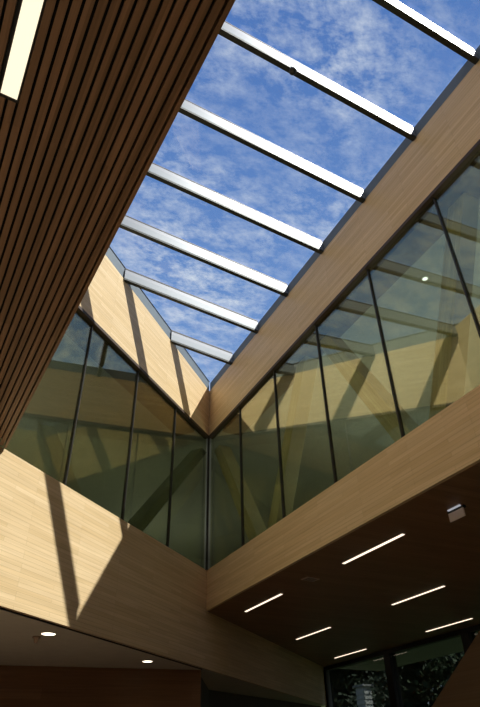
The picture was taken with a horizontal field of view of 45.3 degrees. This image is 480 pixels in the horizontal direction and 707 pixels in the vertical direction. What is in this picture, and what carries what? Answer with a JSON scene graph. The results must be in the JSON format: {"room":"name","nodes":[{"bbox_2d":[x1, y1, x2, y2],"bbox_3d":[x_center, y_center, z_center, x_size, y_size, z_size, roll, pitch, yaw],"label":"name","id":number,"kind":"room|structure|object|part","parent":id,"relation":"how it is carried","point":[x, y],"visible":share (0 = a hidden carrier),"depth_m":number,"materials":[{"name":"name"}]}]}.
{"room":"building atrium","nodes":[
{"label":"building atrium","id":0,"kind":"room"},
{"bbox_2d":[0,665,200,706],"bbox_3d":[-6.476,5.752,7.495,12.157,3.113,0.102,9,-38,-14],"label":"wall","id":1,"kind":"structure","parent":0,"point":[20,686],"depth_m":9.27,"materials":[{"name":"brown wood"}]},
{"bbox_2d":[5,0,227,442],"bbox_3d":[-0.103,-3.609,4.288,0.020,4.574,10.841,18,-41,-24],"label":"wall","id":2,"kind":"structure","parent":0,"point":[226,0],"depth_m":3.84,"materials":[{"name":"brown wood"}]},
{"bbox_2d":[0,0,234,447],"bbox_3d":[-1.876,-2.349,2.058,4.216,0.035,10.818,18,-41,-24],"label":"ceiling","id":3,"kind":"structure","parent":0,"point":[11,5],"depth_m":3.50,"materials":[{"name":"brown wood"}]},
{"bbox_2d":[0,0,46,103],"bbox_3d":[0.261,-3.154,1.060,0.111,0.060,6.420,18,-41,-24],"label":"light","id":4,"kind":"object","parent":3,"relation":"attached to","point":[25,32],"visible":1,"depth_m":3.04,"materials":[{"name":"white plastic"}]},
{"bbox_2d":[0,609,324,706],"bbox_3d":[-3.729,5.809,11.634,7.073,1.605,20.104,-15,-39,18],"label":"ceiling","id":5,"kind":"structure","parent":0,"point":[68,648],"depth_m":8.49,"materials":[{"name":"grey paint"}]},
{"bbox_2d":[32,636,40,642],"bbox_3d":[-2.606,3.659,7.349,0.100,0.075,0.100,15,-40,-21],"label":"ceiling sensor","id":6,"kind":"object","parent":5,"relation":"attached to","point":[36,638],"visible":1,"depth_m":7.33,"materials":[{"name":"brown"}]},
{"bbox_2d":[40,632,56,635],"bbox_3d":[-2.411,3.531,7.244,0.202,0.010,0.202,15,-40,-21],"label":"recessed light","id":7,"kind":"object","parent":5,"relation":"in","point":[42,633],"visible":1,"depth_m":7.22,"materials":[{"name":"white metal"}]},
{"bbox_2d":[0,246,326,705],"bbox_3d":[-1.357,2.233,10.917,0.622,6.445,17.020,-15,-39,18],"label":"wall","id":8,"kind":"structure","parent":0,"point":[66,560],"depth_m":8.94,"materials":[{"name":"beige wood"}]},
{"bbox_3d":[-2.526,2.749,6.170,0.025,0.012,9.600,-15,-39,18],"label":"soffit trim","id":9,"kind":"part","parent":8,"relation":"part of","materials":[{"name":"brown wood"}]},
{"bbox_2d":[62,305,209,568],"bbox_3d":[-2.058,1.018,8.931,0.140,2.809,7.060,-15,-39,18],"label":"window","id":10,"kind":"structure","parent":8,"relation":"in","point":[81,312],"depth_m":9.83,"materials":[{"name":"black metal"}]},
{"bbox_3d":[-2.088,-0.098,9.738,0.104,0.055,7.030,-15,-39,18],"label":"head frame","id":11,"kind":"part","parent":10,"relation":"part of","materials":[{"name":"black metal"}]},
{"bbox_2d":[124,268,257,333],"bbox_3d":[-0.900,-0.984,11.000,2.739,0.613,0.112,15,-40,-21],"label":"beam","id":12,"kind":"structure","parent":8,"relation":"attached to","point":[133,278],"depth_m":10.92,"materials":[{"name":"silver metal"}]},
{"bbox_2d":[171,330,232,364],"bbox_3d":[-0.805,-0.118,12.045,1.383,0.461,0.112,15,-40,-21],"label":"beam","id":13,"kind":"structure","parent":8,"relation":"attached to","point":[178,339],"depth_m":11.98,"materials":[{"name":"silver metal"}]},
{"bbox_2d":[119,215,287,296],"bbox_3d":[-0.975,-1.842,9.962,4.054,0.760,0.112,15,-40,-21],"label":"beam","id":14,"kind":"structure","parent":8,"relation":"attached to","point":[130,224],"depth_m":10.00,"materials":[{"name":"silver metal"}]},
{"bbox_2d":[324,624,479,706],"bbox_3d":[6.657,4.992,7.649,0.200,4.025,19.500,15,-40,-21],"label":"window","id":15,"kind":"structure","parent":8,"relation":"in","point":[414,674],"depth_m":13.22,"materials":[{"name":"clear glass"}]},
{"bbox_3d":[2.412,10.228,14.582,0.200,3.855,0.160,15,-40,-21],"label":"post","id":16,"kind":"part","parent":15,"relation":"part of","materials":[{"name":"black metal"}]},
{"bbox_3d":[3.005,9.478,13.588,0.012,3.855,2.480,15,-40,-21],"label":"pane","id":17,"kind":"part","parent":15,"relation":"part of","materials":[{"name":"clear glass"}]},
{"bbox_3d":[3.610,8.751,12.624,0.200,3.855,0.220,15,-40,-21],"label":"post","id":18,"kind":"part","parent":15,"relation":"part of","materials":[{"name":"black metal"}]},
{"bbox_3d":[6.634,3.401,8.807,0.150,0.090,19.460,15,-40,-21],"label":"head frame","id":19,"kind":"part","parent":15,"relation":"part of","materials":[{"name":"black metal"}]},
{"bbox_3d":[4.169,8.044,11.687,0.012,3.855,2.380,15,-40,-21],"label":"pane","id":20,"kind":"part","parent":15,"relation":"part of","materials":[{"name":"clear glass"}]},
{"bbox_3d":[4.752,7.344,10.759,0.200,3.855,0.220,15,-40,-21],"label":"post","id":21,"kind":"part","parent":15,"relation":"part of","materials":[{"name":"black metal"}]},
{"bbox_3d":[5.310,6.637,9.822,0.012,3.855,2.380,15,-40,-21],"label":"pane","id":22,"kind":"part","parent":15,"relation":"part of","materials":[{"name":"clear glass"}]},
{"bbox_2d":[185,557,219,568],"bbox_3d":[-2.116,8.313,19.048,6.500,3.119,0.150,15,-40,-21],"label":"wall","id":23,"kind":"structure","parent":0,"point":[201,562],"depth_m":20.16,"materials":[{"name":"paint"}]},
{"bbox_2d":[200,677,208,706],"bbox_3d":[-0.711,7.501,10.041,0.100,3.113,2.635,-2,-36,1],"label":"wall","id":24,"kind":"structure","parent":0,"point":[204,698],"depth_m":10.97,"materials":[{"name":"grey paint"}]},
{"bbox_2d":[0,198,479,560],"bbox_3d":[-1.921,-0.724,9.708,18.008,0.290,23.800,15,-40,-21],"label":"wall","id":25,"kind":"structure","parent":0,"point":[409,309],"depth_m":12.85,"materials":[{"name":"paint"}]},
{"bbox_2d":[421,276,428,280],"bbox_3d":[2.898,-1.173,9.009,0.112,0.010,0.112,15,-40,-21],"label":"recessed light","id":26,"kind":"object","parent":25,"relation":"in","point":[425,278],"visible":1,"depth_m":9.00,"materials":[{"name":"white metal"}]},
{"bbox_2d":[209,690,320,706],"bbox_3d":[0.743,9.482,12.763,0.100,3.113,4.924,-23,-42,27],"label":"wall","id":27,"kind":"structure","parent":0,"point":[216,698],"depth_m":12.79,"materials":[{"name":"paint"}]},
{"bbox_2d":[206,45,479,610],"bbox_3d":[2.835,-1.238,6.593,0.620,4.877,14.600,15,-40,-21],"label":"wall","id":28,"kind":"structure","parent":0,"point":[447,444],"depth_m":8.08,"materials":[{"name":"brown wood"}]},
{"bbox_2d":[146,162,322,253],"bbox_3d":[-0.426,-2.466,9.129,3.982,0.752,0.112,15,-40,-21],"label":"beam","id":29,"kind":"structure","parent":28,"relation":"attached to","point":[159,173],"depth_m":9.17,"materials":[{"name":"silver metal"}]},
{"bbox_2d":[179,99,364,202],"bbox_3d":[0.122,-3.090,8.296,3.911,0.744,0.112,15,-40,-21],"label":"beam","id":30,"kind":"structure","parent":28,"relation":"attached to","point":[189,109],"depth_m":8.33,"materials":[{"name":"silver metal"}]},
{"bbox_2d":[219,21,415,140],"bbox_3d":[0.671,-3.714,7.463,3.839,0.736,0.112,15,-40,-21],"label":"beam","id":31,"kind":"structure","parent":28,"relation":"attached to","point":[228,31],"depth_m":7.50,"materials":[{"name":"silver metal"}]},
{"bbox_2d":[289,65,296,75],"bbox_3d":[0.673,-3.608,7.333,0.104,0.122,0.104,15,-40,-21],"label":"fitting","id":32,"kind":"object","parent":31,"relation":"hanging from","point":[292,71],"visible":1,"depth_m":7.29,"materials":[{"name":"black plastic"}]},
{"bbox_2d":[209,139,479,545],"bbox_3d":[2.494,-0.886,6.502,0.124,2.809,14.050,15,-40,-21],"label":"window","id":33,"kind":"structure","parent":28,"relation":"in","point":[432,198],"depth_m":8.20,"materials":[{"name":"black metal"}]},
{"bbox_2d":[372,0,478,64],"bbox_3d":[1.219,-4.339,6.630,3.768,0.728,0.112,15,-40,-21],"label":"beam","id":34,"kind":"structure","parent":28,"relation":"attached to","point":[396,7],"depth_m":6.90,"materials":[{"name":"silver metal"}]},
{"bbox_2d":[208,462,479,666],"bbox_3d":[4.199,2.554,8.248,6.050,0.698,19.880,15,-40,-21],"label":"ceiling","id":35,"kind":"structure","parent":0,"point":[354,598],"depth_m":9.23,"materials":[{"name":"brown wood"}]},
{"bbox_2d":[243,593,282,611],"bbox_3d":[0.390,4.281,9.883,0.080,0.030,1.342,15,-40,-21],"label":"recessed light","id":36,"kind":"object","parent":35,"relation":"in","point":[279,594],"visible":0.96,"depth_m":9.79,"materials":[{"name":"white plastic"}]},
{"bbox_2d":[301,577,318,581],"bbox_3d":[1.068,3.434,8.742,0.240,0.011,0.170,21,-42,-27],"label":"ceiling vent","id":37,"kind":"object","parent":35,"relation":"in","point":[311,579],"visible":1,"depth_m":8.73,"materials":[{"name":"brown"}]},
{"bbox_2d":[296,627,330,639],"bbox_3d":[1.523,5.858,12.050,0.080,0.030,1.342,15,-40,-21],"label":"recessed light","id":38,"kind":"object","parent":35,"relation":"in","point":[327,627],"visible":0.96,"depth_m":12.02,"materials":[{"name":"white plastic"}]},
{"bbox_2d":[334,649,365,657],"bbox_3d":[2.695,7.353,14.107,0.080,0.030,1.342,15,-40,-21],"label":"recessed light","id":39,"kind":"object","parent":35,"relation":"in","point":[362,649],"visible":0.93,"depth_m":14.06,"materials":[{"name":"white plastic"}]},
{"bbox_2d":[342,533,405,563],"bbox_3d":[1.751,2.604,7.659,0.080,0.030,1.342,15,-40,-21],"label":"recessed light","id":40,"kind":"object","parent":35,"relation":"in","point":[400,534],"visible":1,"depth_m":7.58,"materials":[{"name":"white plastic"}]},
{"bbox_2d":[390,585,444,604],"bbox_3d":[2.976,4.067,9.675,0.080,0.030,1.342,15,-40,-21],"label":"recessed light","id":41,"kind":"object","parent":35,"relation":"in","point":[439,587],"visible":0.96,"depth_m":9.61,"materials":[{"name":"white plastic"}]},
{"bbox_2d":[425,618,472,631],"bbox_3d":[4.210,5.487,11.632,0.080,0.030,1.342,15,-40,-21],"label":"recessed light","id":42,"kind":"object","parent":35,"relation":"in","point":[468,618],"visible":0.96,"depth_m":11.58,"materials":[{"name":"white plastic"}]},
{"bbox_2d":[447,504,465,521],"bbox_3d":[2.443,1.804,6.485,0.075,0.128,0.240,15,-40,-21],"label":"sign box","id":43,"kind":"object","parent":35,"relation":"hanging from","point":[457,512],"visible":1,"depth_m":6.47,"materials":[{"name":"grey metal"}]},
{"bbox_2d":[447,504,465,513],"bbox_3d":[2.454,1.768,6.519,0.050,0.030,0.240,15,-40,-21],"label":"hood","id":44,"kind":"object","parent":43,"relation":"attached to","point":[458,508],"depth_m":6.48,"materials":[{"name":"silver metal"}]},
{"bbox_3d":[-1.847,1.837,7.682,17.677,0.009,23.600,15,-40,-21],"label":"floor","id":45,"kind":"structure","parent":0,"visible":0},
{"bbox_2d":[127,448,206,531],"bbox_3d":[-1.396,2.620,11.112,0.270,2.783,2.828,-15,-39,18],"label":"diagonal brace","id":46,"kind":"object","parent":45,"relation":"on","point":[141,519],"visible":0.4,"depth_m":10.79,"materials":[{"name":"metal"}]},
{"bbox_2d":[214,445,266,540],"bbox_3d":[0.010,2.777,11.368,0.270,2.783,2.055,15,-40,-21],"label":"diagonal brace","id":47,"kind":"object","parent":45,"relation":"on","point":[254,525],"visible":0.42,"depth_m":11.25,"materials":[{"name":"beige wood"}]},
{"bbox_2d":[267,356,317,528],"bbox_3d":[0.899,1.681,9.916,0.270,2.783,1.804,15,-40,-21],"label":"diagonal brace","id":48,"kind":"object","parent":45,"relation":"on","point":[304,380],"visible":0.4,"depth_m":9.87,"materials":[{"name":"beige wood"}]},
{"bbox_2d":[320,334,417,441],"bbox_3d":[1.856,0.502,8.352,0.270,2.783,1.795,15,-40,-21],"label":"diagonal brace","id":49,"kind":"object","parent":45,"relation":"on","point":[379,401],"visible":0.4,"depth_m":8.21,"materials":[{"name":"beige wood"}]},
{"bbox_2d":[429,192,478,418],"bbox_3d":[2.639,-0.464,7.073,0.270,2.783,1.580,15,-40,-21],"label":"glass pane","id":50,"kind":"object","parent":45,"relation":"on","point":[452,337],"visible":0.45,"depth_m":7.00,"materials":[{"name":"clear glass"}]},
{"bbox_3d":[-2.149,5.588,4.667,17.650,0.150,23.600,15,-40,-21],"label":"floor","id":51,"kind":"structure","parent":0,"visible":0},
{"bbox_2d":[432,630,479,706],"bbox_3d":[3.866,7.090,10.179,1.300,3.767,4.250,15,-40,-21],"label":"staircase","id":52,"kind":"structure","parent":51,"relation":"on","point":[462,689],"depth_m":9.68,"materials":[{"name":"brown wood"}]}
]}

